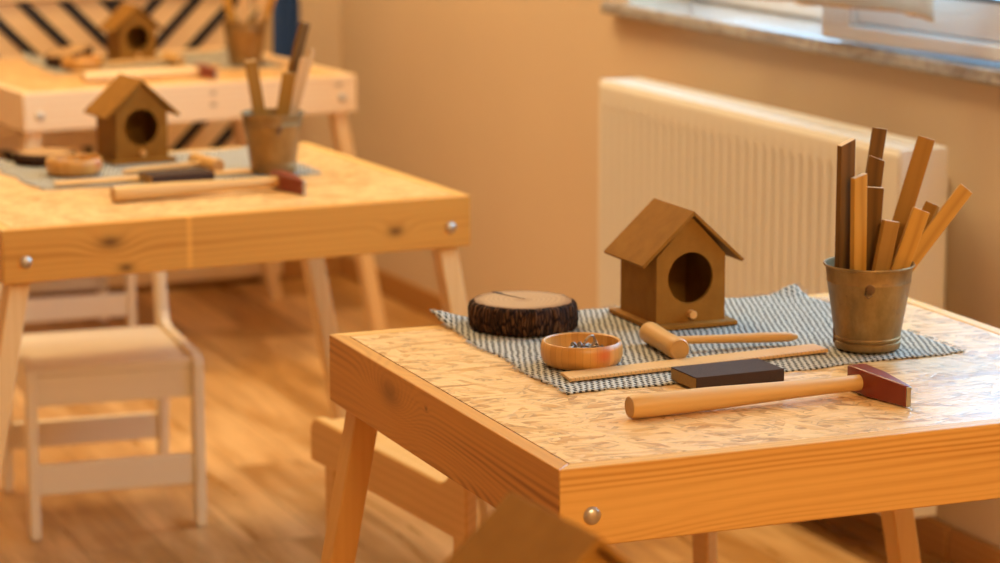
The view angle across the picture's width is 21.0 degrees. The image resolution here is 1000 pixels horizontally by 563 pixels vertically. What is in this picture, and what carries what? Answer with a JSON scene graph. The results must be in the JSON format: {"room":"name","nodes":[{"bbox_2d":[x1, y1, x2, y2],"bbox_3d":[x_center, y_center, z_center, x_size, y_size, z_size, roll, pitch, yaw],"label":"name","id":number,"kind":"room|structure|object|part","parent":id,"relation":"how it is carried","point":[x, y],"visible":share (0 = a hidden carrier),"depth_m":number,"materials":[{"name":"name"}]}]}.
{"room":"woodworking classroom","nodes":[
{"label":"woodworking classroom","id":0,"kind":"room"},
{"bbox_2d":[299,0,340,150],"bbox_3d":[-2.312,-1.145,5.364,4.200,2.600,0.120,-5,12,-24],"label":"wall","id":1,"kind":"structure","parent":0,"point":[323,16],"depth_m":6.28,"materials":[{"name":"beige paint"}]},
{"bbox_2d":[28,256,340,297],"bbox_3d":[-2.285,0.117,5.543,4.200,0.055,0.012,-5,12,-24],"label":"baseboard","id":2,"kind":"structure","parent":1,"relation":"attached to","point":[293,269],"depth_m":6.27,"materials":[{"name":"brown wood"}]},
{"bbox_2d":[272,0,299,58],"bbox_3d":[-0.500,-0.650,6.147,0.067,0.535,0.140,-4,12,-22],"label":"hanging cloth","id":3,"kind":"object","parent":1,"relation":"hanging from","point":[285,13],"visible":0.44,"depth_m":6.11,"materials":[{"name":"blue fabric"}]},
{"bbox_2d":[0,275,948,562],"bbox_3d":[-0.911,0.809,2.213,6.000,0.060,9.000,-4,12,-22],"label":"floor","id":4,"kind":"structure","parent":0,"point":[265,387],"depth_m":4.48,"materials":[{"name":"brown wood"}]},
{"bbox_2d":[0,123,136,326],"bbox_3d":[-0.930,-0.117,5.643,0.265,0.476,0.351,-4,11,-19],"label":"chair","id":5,"kind":"object","parent":4,"relation":"on","point":[102,305],"visible":0.17,"depth_m":5.55,"materials":[{"name":"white wood"}]},
{"bbox_3d":[-0.980,-0.346,5.743,0.231,0.044,0.020,-4,11,-19],"label":"backrest","id":6,"kind":"part","parent":5,"relation":"part of","materials":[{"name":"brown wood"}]},
{"bbox_3d":[-0.977,-0.300,5.744,0.231,0.035,0.018,-4,11,-19],"label":"backrest","id":7,"kind":"part","parent":5,"relation":"part of","materials":[{"name":"brown wood"}]},
{"bbox_3d":[-0.812,-0.125,5.684,0.016,0.476,0.351,-4,11,-19],"label":"frame","id":8,"kind":"part","parent":5,"relation":"part of","materials":[{"name":"brown wood"}]},
{"bbox_2d":[0,271,206,540],"bbox_3d":[-0.648,0.130,4.348,0.277,0.476,0.351,-3,11,-18],"label":"chair","id":9,"kind":"object","parent":4,"relation":"on","point":[157,362],"visible":0.69,"depth_m":4.23,"materials":[{"name":"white wood"}]},
{"bbox_3d":[-0.772,0.137,4.308,0.016,0.476,0.351,-3,11,-18],"label":"frame","id":10,"kind":"part","parent":9,"relation":"part of","materials":[{"name":"brown wood"}]},
{"bbox_3d":[-0.639,0.110,4.315,0.243,0.014,0.266,-3,11,-18],"label":"seat","id":11,"kind":"part","parent":9,"relation":"part of","materials":[{"name":"brown wood"}]},
{"bbox_3d":[-0.525,0.122,4.388,0.016,0.476,0.351,-3,11,-18],"label":"frame","id":12,"kind":"part","parent":9,"relation":"part of","materials":[{"name":"brown wood"}]},
{"bbox_2d":[0,0,282,293],"bbox_3d":[-0.991,-0.313,6.028,1.050,0.717,0.038,-5,12,-24],"label":"wall","id":13,"kind":"structure","parent":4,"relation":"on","point":[38,28],"depth_m":6.08,"materials":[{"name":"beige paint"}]},
{"bbox_2d":[0,47,386,330],"bbox_3d":[-0.742,-0.158,5.608,0.852,0.570,0.637,-6,12,-27],"label":"table","id":14,"kind":"object","parent":4,"relation":"on","point":[34,100],"visible":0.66,"depth_m":5.34,"materials":[{"name":"brown wood"}]},
{"bbox_3d":[-0.931,-0.071,5.202,0.132,0.552,0.033,-6,12,-27],"label":"leg","id":15,"kind":"part","parent":14,"relation":"part of","materials":[{"name":"brown wood"}]},
{"bbox_2d":[81,63,217,82],"bbox_3d":[-0.693,-0.408,5.334,0.259,0.024,0.089,-6,12,-27],"label":"hammer","id":16,"kind":"object","parent":14,"relation":"on","point":[203,70],"visible":0.99,"depth_m":5.35,"materials":[{"name":"brown wood"}]},
{"bbox_3d":[-0.703,-0.410,5.349,0.255,0.022,0.022,-6,12,-27],"label":"handle","id":17,"kind":"part","parent":16,"relation":"part of","materials":[{"name":"brown wood"}]},
{"bbox_2d":[20,48,285,73],"bbox_3d":[-0.730,-0.465,5.654,0.487,0.016,0.350,-4,12,-21],"label":"placemat","id":18,"kind":"object","parent":14,"relation":"on","point":[218,57],"visible":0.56,"depth_m":5.65,"materials":[{"name":"grey fabric"}]},
{"bbox_2d":[44,45,92,65],"bbox_3d":[-0.891,-0.467,5.582,0.100,0.038,0.096,2,11,9],"label":"log slice","id":19,"kind":"object","parent":18,"relation":"on","point":[52,58],"visible":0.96,"depth_m":5.56,"materials":[{"name":"brown wood"}]},
{"bbox_2d":[61,55,102,70],"bbox_3d":[-0.851,-0.444,5.509,0.085,0.025,0.085,-9,14,-40],"label":"bowl","id":20,"kind":"object","parent":18,"relation":"on","point":[83,62],"visible":1,"depth_m":5.48,"materials":[{"name":"brown wood"}]},
{"bbox_2d":[98,3,164,60],"bbox_3d":[-0.776,-0.525,5.692,0.116,0.116,0.108,-5,12,-26],"label":"birdhouse","id":21,"kind":"object","parent":18,"relation":"on","point":[131,32],"visible":0.94,"depth_m":5.67,"materials":[{"name":"brown wood"}]},
{"bbox_3d":[-0.776,-0.471,5.703,0.097,0.005,0.108,-5,12,-26],"label":"floor plate","id":22,"kind":"part","parent":21,"relation":"part of","materials":[{"name":"brown wood"}]},
{"bbox_2d":[103,51,184,65],"bbox_3d":[-0.741,-0.456,5.573,0.164,0.023,0.095,-5,12,-24],"label":"mallet","id":23,"kind":"object","parent":18,"relation":"on","point":[168,57],"visible":1,"depth_m":5.56,"materials":[{"name":"brown wood"}]},
{"bbox_3d":[-0.750,-0.452,5.569,0.143,0.013,0.011,-5,12,-24],"label":"handle","id":24,"kind":"part","parent":23,"relation":"part of","materials":[{"name":"brown wood"}]},
{"bbox_2d":[73,64,220,74],"bbox_3d":[-0.718,-0.431,5.495,0.312,0.004,0.031,-5,12,-24],"label":"ruler","id":25,"kind":"object","parent":18,"relation":"on","point":[214,65],"visible":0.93,"depth_m":5.50,"materials":[{"name":"brown wood"}]},
{"bbox_2d":[222,0,274,65],"bbox_3d":[-0.516,-0.546,5.596,0.118,0.192,0.117,3,11,16],"label":"bucket","id":26,"kind":"object","parent":18,"relation":"on","point":[245,41],"depth_m":5.57,"materials":[{"name":"metal"}]},
{"bbox_3d":[-0.555,-0.545,5.582,0.058,0.188,0.009,-4,12,-22],"label":"wooden slat","id":27,"kind":"part","parent":26,"relation":"part of","materials":[{"name":"brown wood"}]},
{"bbox_3d":[-0.529,-0.541,5.575,0.017,0.179,0.007,-1,11,0],"label":"wooden slat","id":28,"kind":"part","parent":26,"relation":"part of","materials":[{"name":"beige wood"}]},
{"bbox_3d":[-0.499,-0.543,5.597,0.068,0.177,0.007,-4,12,-22],"label":"wooden slat","id":29,"kind":"part","parent":26,"relation":"part of","materials":[{"name":"beige wood"}]},
{"bbox_3d":[-0.489,-0.549,5.615,0.091,0.186,0.011,-4,12,-22],"label":"wooden slat","id":30,"kind":"part","parent":26,"relation":"part of","materials":[{"name":"brown wood"}]},
{"bbox_3d":[-0.553,-0.227,6.018,0.132,0.552,0.033,-6,12,-27],"label":"leg","id":31,"kind":"part","parent":14,"relation":"part of","materials":[{"name":"brown wood"}]},
{"bbox_3d":[-0.293,-0.134,5.530,0.132,0.552,0.033,-6,12,-27],"label":"leg","id":32,"kind":"part","parent":14,"relation":"part of","materials":[{"name":"brown wood"}]},
{"bbox_2d":[0,142,493,521],"bbox_3d":[-0.492,0.131,4.091,0.852,0.570,0.637,-5,12,-26],"label":"table","id":33,"kind":"object","parent":4,"relation":"on","point":[356,206],"visible":0.78,"depth_m":3.81,"materials":[{"name":"brown wood"}]},
{"bbox_3d":[-0.692,0.217,3.690,0.132,0.552,0.033,-5,12,-26],"label":"leg","id":34,"kind":"part","parent":33,"relation":"part of","materials":[{"name":"brown wood"}]},
{"bbox_2d":[0,145,322,189],"bbox_3d":[-0.533,-0.181,4.165,0.471,0.016,0.335,-5,12,-26],"label":"placemat","id":35,"kind":"object","parent":33,"relation":"on","point":[238,158],"visible":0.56,"depth_m":4.14,"materials":[{"name":"grey fabric"}]},
{"bbox_2d":[13,148,75,166],"bbox_3d":[-0.710,-0.195,4.219,0.096,0.017,0.096,1,11,5],"label":"log slice","id":36,"kind":"object","parent":35,"relation":"on","point":[36,156],"visible":0.8,"depth_m":4.19,"materials":[{"name":"brown wood"}]},
{"bbox_2d":[46,154,101,176],"bbox_3d":[-0.646,-0.176,4.099,0.085,0.025,0.085,6,12,27],"label":"bowl","id":37,"kind":"object","parent":35,"relation":"on","point":[88,164],"visible":1,"depth_m":4.07,"materials":[{"name":"brown wood"}]},
{"bbox_2d":[83,74,179,164],"bbox_3d":[-0.579,-0.258,4.252,0.124,0.129,0.116,-6,12,-27],"label":"birdhouse","id":38,"kind":"object","parent":35,"relation":"on","point":[131,117],"visible":0.99,"depth_m":4.23,"materials":[{"name":"brown wood"}]},
{"bbox_3d":[-0.579,-0.197,4.264,0.104,0.005,0.116,-6,12,-27],"label":"floor plate","id":39,"kind":"part","parent":38,"relation":"part of","materials":[{"name":"brown wood"}]},
{"bbox_2d":[53,168,252,186],"bbox_3d":[-0.519,-0.156,4.052,0.312,0.004,0.031,-5,12,-25],"label":"ruler","id":40,"kind":"object","parent":35,"relation":"on","point":[233,171],"visible":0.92,"depth_m":4.02,"materials":[{"name":"brown wood"}]},
{"bbox_2d":[122,152,224,174],"bbox_3d":[-0.505,-0.176,4.109,0.151,0.022,0.088,-7,13,-31],"label":"mallet","id":41,"kind":"object","parent":35,"relation":"on","point":[195,159],"visible":0.94,"depth_m":4.11,"materials":[{"name":"brown wood"}]},
{"bbox_3d":[-0.513,-0.172,4.104,0.132,0.012,0.010,-7,13,-31],"label":"handle","id":42,"kind":"part","parent":41,"relation":"part of","materials":[{"name":"brown wood"}]},
{"bbox_2d":[138,167,214,183],"bbox_3d":[-0.483,-0.158,4.037,0.100,0.013,0.054,-6,12,-28],"label":"block","id":43,"kind":"object","parent":35,"relation":"on","point":[195,173],"visible":0.9,"depth_m":4.02,"materials":[{"name":"plastic"}]},
{"bbox_2d":[240,21,314,174],"bbox_3d":[-0.337,-0.280,4.107,0.097,0.226,0.120,10,15,44],"label":"bucket","id":44,"kind":"object","parent":35,"relation":"on","point":[272,140],"depth_m":4.09,"materials":[{"name":"metal"}]},
{"bbox_3d":[-0.363,-0.252,4.091,0.046,0.169,0.009,-5,12,-26],"label":"wooden slat","id":45,"kind":"part","parent":44,"relation":"part of","materials":[{"name":"brown wood"}]},
{"bbox_3d":[-0.331,-0.243,4.098,0.046,0.149,0.013,-4,12,-22],"label":"wooden slat","id":46,"kind":"part","parent":44,"relation":"part of","materials":[{"name":"brown wood"}]},
{"bbox_3d":[-0.325,-0.284,4.123,0.080,0.222,0.011,-6,12,-27],"label":"wooden slat","id":47,"kind":"part","parent":44,"relation":"part of","materials":[{"name":"brown wood"}]},
{"bbox_3d":[-0.314,-0.256,4.109,0.057,0.170,0.009,-4,12,-22],"label":"wooden slat","id":48,"kind":"part","parent":44,"relation":"part of","materials":[{"name":"beige wood"}]},
{"bbox_3d":[-0.310,-0.264,4.124,0.061,0.180,0.006,-5,12,-24],"label":"wooden slat","id":49,"kind":"part","parent":44,"relation":"part of","materials":[{"name":"beige wood"}]},
{"bbox_2d":[110,170,305,201],"bbox_3d":[-0.421,-0.134,3.887,0.273,0.026,0.094,-6,12,-27],"label":"hammer","id":50,"kind":"object","parent":33,"relation":"on","point":[282,180],"visible":1,"depth_m":3.90,"materials":[{"name":"brown wood"}]},
{"bbox_3d":[-0.550,-0.124,3.842,0.001,0.020,0.020,-5,12,-27],"label":"handle","id":51,"kind":"part","parent":50,"relation":"part of","materials":[{"name":"brown wood"}]},
{"bbox_3d":[-0.431,-0.135,3.903,0.268,0.023,0.024,-6,12,-27],"label":"handle","id":52,"kind":"part","parent":50,"relation":"part of","materials":[{"name":"brown wood"}]},
{"bbox_3d":[-0.292,0.063,4.495,0.132,0.552,0.033,-5,12,-26],"label":"leg","id":53,"kind":"part","parent":33,"relation":"part of","materials":[{"name":"brown wood"}]},
{"bbox_3d":[-0.046,0.157,4.002,0.132,0.552,0.033,-5,12,-26],"label":"leg","id":54,"kind":"part","parent":33,"relation":"part of","materials":[{"name":"brown wood"}]},
{"bbox_2d":[311,417,716,562],"bbox_3d":[0.016,0.273,3.461,0.350,0.526,0.486,-6,12,-27],"label":"chair","id":55,"kind":"object","parent":4,"relation":"on","point":[398,476],"visible":0.27,"depth_m":3.35,"materials":[{"name":"brown wood"}]},
{"bbox_3d":[-0.132,0.288,3.385,0.016,0.526,0.486,-6,12,-27],"label":"frame","id":56,"kind":"part","parent":55,"relation":"part of","materials":[{"name":"brown wood"}]},
{"bbox_3d":[0.002,0.209,3.477,0.316,0.014,0.401,-6,12,-27],"label":"seat","id":57,"kind":"part","parent":55,"relation":"part of","materials":[{"name":"brown wood"}]},
{"bbox_3d":[0.164,0.259,3.538,0.016,0.526,0.486,-6,12,-27],"label":"frame","id":58,"kind":"part","parent":55,"relation":"part of","materials":[{"name":"brown wood"}]},
{"bbox_2d":[321,293,999,562],"bbox_3d":[0.254,0.367,2.852,0.852,0.570,0.637,-4,12,-22],"label":"table","id":59,"kind":"object","parent":4,"relation":"on","point":[494,429],"visible":0.62,"depth_m":2.55,"materials":[{"name":"brown wood"}]},
{"bbox_3d":[-0.186,0.353,2.973,0.132,0.552,0.033,-4,12,-22],"label":"leg","id":60,"kind":"part","parent":59,"relation":"part of","materials":[{"name":"brown wood"}]},
{"bbox_2d":[429,283,965,394],"bbox_3d":[0.205,0.054,2.930,0.490,0.016,0.403,-4,12,-22],"label":"placemat","id":61,"kind":"object","parent":59,"relation":"on","point":[789,309],"visible":0.62,"depth_m":2.91,"materials":[{"name":"grey fabric"}]},
{"bbox_2d":[468,290,578,336],"bbox_3d":[0.025,0.035,2.978,0.120,0.031,0.120,-1,11,-5],"label":"log slice","id":62,"kind":"object","parent":61,"relation":"on","point":[517,313],"visible":0.99,"depth_m":2.94,"materials":[{"name":"brown wood"}]},
{"bbox_2d":[541,332,622,370],"bbox_3d":[0.084,0.073,2.794,0.085,0.025,0.085,-4,12,-22],"label":"bowl","id":63,"kind":"object","parent":61,"relation":"on","point":[556,353],"visible":0.98,"depth_m":2.77,"materials":[{"name":"brown wood"}]},
{"bbox_2d":[577,342,590,346],"bbox_3d":[0.089,0.065,2.789,0.022,0.009,0.006,-9,14,-40],"label":"nail","id":64,"kind":"object","parent":63,"relation":"in","point":[579,344],"visible":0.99,"depth_m":2.78,"materials":[{"name":"metal"}]},
{"bbox_2d":[582,335,595,346],"bbox_3d":[0.092,0.064,2.790,0.016,0.018,0.005,-6,12,-29],"label":"clip","id":65,"kind":"object","parent":63,"relation":"in","point":[589,336],"visible":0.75,"depth_m":2.79,"materials":[{"name":"metal"}]},
{"bbox_2d":[604,198,743,330],"bbox_3d":[0.193,-0.022,3.014,0.124,0.129,0.116,-4,12,-22],"label":"birdhouse","id":66,"kind":"object","parent":61,"relation":"on","point":[673,261],"visible":0.94,"depth_m":2.99,"materials":[{"name":"brown wood"}]},
{"bbox_3d":[0.193,0.039,3.026,0.104,0.005,0.116,-4,12,-22],"label":"floor plate","id":67,"kind":"part","parent":66,"relation":"part of","materials":[{"name":"brown wood"}]},
{"bbox_2d":[560,344,827,381],"bbox_3d":[0.202,0.083,2.795,0.312,0.004,0.031,-5,12,-26],"label":"ruler","id":68,"kind":"object","parent":61,"relation":"on","point":[771,353],"visible":0.98,"depth_m":2.79,"materials":[{"name":"brown wood"}]},
{"bbox_2d":[639,322,797,358],"bbox_3d":[0.240,0.059,2.872,0.164,0.023,0.095,-3,11,-16],"label":"mallet","id":69,"kind":"object","parent":61,"relation":"on","point":[673,346],"visible":1,"depth_m":2.86,"materials":[{"name":"brown wood"}]},
{"bbox_3d":[0.250,0.061,2.876,0.143,0.013,0.011,-3,11,-16],"label":"handle","id":70,"kind":"part","parent":69,"relation":"part of","materials":[{"name":"brown wood"}]},
{"bbox_2d":[823,127,971,353],"bbox_3d":[0.422,-0.046,2.866,0.165,0.231,0.097,-4,12,-22],"label":"bucket","id":71,"kind":"object","parent":61,"relation":"on","point":[868,308],"depth_m":2.84,"materials":[{"name":"metal"}]},
{"bbox_3d":[0.362,-0.042,2.848,0.028,0.220,0.018,-7,13,-31],"label":"wooden slat","id":72,"kind":"part","parent":71,"relation":"part of","materials":[{"name":"brown wood"}]},
{"bbox_3d":[0.376,-0.022,2.837,0.017,0.184,0.008,-7,13,-28],"label":"wooden slat","id":73,"kind":"part","parent":71,"relation":"part of","materials":[{"name":"brown wood"}]},
{"bbox_3d":[0.390,-0.017,2.858,0.028,0.167,0.012,1,11,5],"label":"wooden slat","id":74,"kind":"part","parent":71,"relation":"part of","materials":[{"name":"brown wood"}]},
{"bbox_3d":[0.387,-0.051,2.879,0.054,0.226,0.012,-7,13,-34],"label":"wooden slat","id":75,"kind":"part","parent":71,"relation":"part of","materials":[{"name":"brown wood"}]},
{"bbox_3d":[0.387,-0.035,2.870,0.044,0.198,0.015,-8,13,-36],"label":"wooden slat","id":76,"kind":"part","parent":71,"relation":"part of","materials":[{"name":"brown wood"}]},
{"bbox_3d":[0.397,0.003,2.843,0.045,0.136,0.007,-4,12,-22],"label":"wooden slat","id":77,"kind":"part","parent":71,"relation":"part of","materials":[{"name":"brown wood"}]},
{"bbox_3d":[0.417,-0.003,2.845,0.074,0.150,0.011,-5,12,-23],"label":"wooden slat","id":78,"kind":"part","parent":71,"relation":"part of","materials":[{"name":"brown wood"}]},
{"bbox_3d":[0.423,-0.047,2.890,0.087,0.218,0.013,-5,12,-23],"label":"wooden slat","id":79,"kind":"part","parent":71,"relation":"part of","materials":[{"name":"brown wood"}]},
{"bbox_3d":[0.427,-0.010,2.886,0.088,0.148,0.016,-4,12,-22],"label":"wooden slat","id":80,"kind":"part","parent":71,"relation":"part of","materials":[{"name":"brown wood"}]},
{"bbox_3d":[0.431,-0.016,2.867,0.151,0.171,0.011,-4,11,-20],"label":"wooden slat","id":81,"kind":"part","parent":71,"relation":"part of","materials":[{"name":"brown wood"}]},
{"bbox_2d":[671,358,783,388],"bbox_3d":[0.229,0.093,2.719,0.100,0.013,0.054,-5,12,-24],"label":"block","id":82,"kind":"object","parent":59,"relation":"on","point":[747,371],"visible":0.88,"depth_m":2.71,"materials":[{"name":"plastic"}]},
{"bbox_2d":[625,364,910,418],"bbox_3d":[0.255,0.111,2.602,0.273,0.026,0.094,-5,12,-23],"label":"hammer","id":83,"kind":"object","parent":59,"relation":"on","point":[866,380],"visible":1,"depth_m":2.61,"materials":[{"name":"brown wood"}]},
{"bbox_3d":[0.123,0.119,2.566,0.001,0.020,0.020,-5,12,-23],"label":"handle","id":84,"kind":"part","parent":83,"relation":"part of","materials":[{"name":"brown wood"}]},
{"bbox_3d":[0.246,0.109,2.618,0.268,0.023,0.024,-5,12,-23],"label":"handle","id":85,"kind":"part","parent":83,"relation":"part of","materials":[{"name":"brown wood"}]},
{"bbox_3d":[0.480,0.302,3.243,0.132,0.552,0.033,-4,12,-22],"label":"leg","id":86,"kind":"part","parent":59,"relation":"part of","materials":[{"name":"brown wood"}]},
{"bbox_3d":[0.098,0.614,1.557,0.852,0.570,0.637,-4,12,-22],"label":"table","id":87,"kind":"object","parent":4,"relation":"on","visible":0},
{"bbox_2d":[445,491,630,562],"bbox_3d":[0.034,0.218,1.716,0.147,0.147,0.137,-5,12,-26],"label":"birdhouse","id":88,"kind":"object","parent":87,"relation":"on","point":[518,529],"visible":1,"depth_m":1.70,"materials":[{"name":"brown wood"}]},
{"bbox_2d":[340,0,999,546],"bbox_3d":[1.253,-0.667,2.859,0.220,2.600,7.850,-5,12,-24],"label":"wall","id":89,"kind":"structure","parent":0,"point":[495,103],"depth_m":5.26,"materials":[{"name":"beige paint"}]},
{"bbox_2d":[341,256,951,560],"bbox_3d":[0.153,0.176,5.229,0.012,0.055,2.566,-5,12,-24],"label":"baseboard","id":90,"kind":"structure","parent":89,"relation":"attached to","point":[932,533],"depth_m":5.89,"materials":[{"name":"brown wood"}]},
{"bbox_2d":[598,77,948,517],"bbox_3d":[0.440,0.041,4.368,0.156,0.644,0.976,-5,12,-24],"label":"radiator","id":91,"kind":"object","parent":89,"relation":"attached to","point":[762,177],"visible":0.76,"depth_m":4.27,"materials":[{"name":"metal"}]},
{"bbox_2d":[600,77,946,152],"bbox_3d":[0.406,-0.267,4.296,0.078,0.012,0.973,-5,12,-24],"label":"grille","id":92,"kind":"object","parent":91,"relation":"attached to","point":[821,135],"depth_m":4.28,"materials":[{"name":"metal"}]},
{"bbox_2d":[601,0,999,86],"bbox_3d":[0.882,-0.268,3.730,0.243,0.024,2.878,-5,12,-24],"label":"windowsill","id":93,"kind":"structure","parent":89,"relation":"attached to","point":[794,32],"depth_m":4.43,"materials":[{"name":"stone"}]},
{"bbox_2d":[699,0,999,62],"bbox_3d":[0.819,-0.959,3.704,0.243,1.343,2.520,-5,12,-24],"label":"window","id":94,"kind":"structure","parent":89,"relation":"in","point":[970,29],"depth_m":4.02,"materials":[{"name":"plastic"}]},
{"bbox_2d":[770,0,934,21],"bbox_3d":[0.518,-1.074,4.062,0.099,1.330,0.730,-5,12,-24],"label":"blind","id":95,"kind":"object","parent":94,"relation":"attached to","point":[924,9],"visible":1,"depth_m":4.00,"materials":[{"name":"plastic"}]},
{"bbox_3d":[0.871,-0.906,3.524,0.068,1.293,1.405,-6,12,-28],"label":"sash","id":96,"kind":"part","parent":94,"relation":"part of","materials":[{"name":"plastic"}]},
{"bbox_2d":[948,527,999,562],"bbox_3d":[1.715,0.829,1.803,0.012,0.055,5.068,-5,12,-24],"label":"trim","id":97,"kind":"structure","parent":89,"relation":"attached to","point":[963,547],"depth_m":4.02,"materials":[{"name":"brown wood"}]}
]}

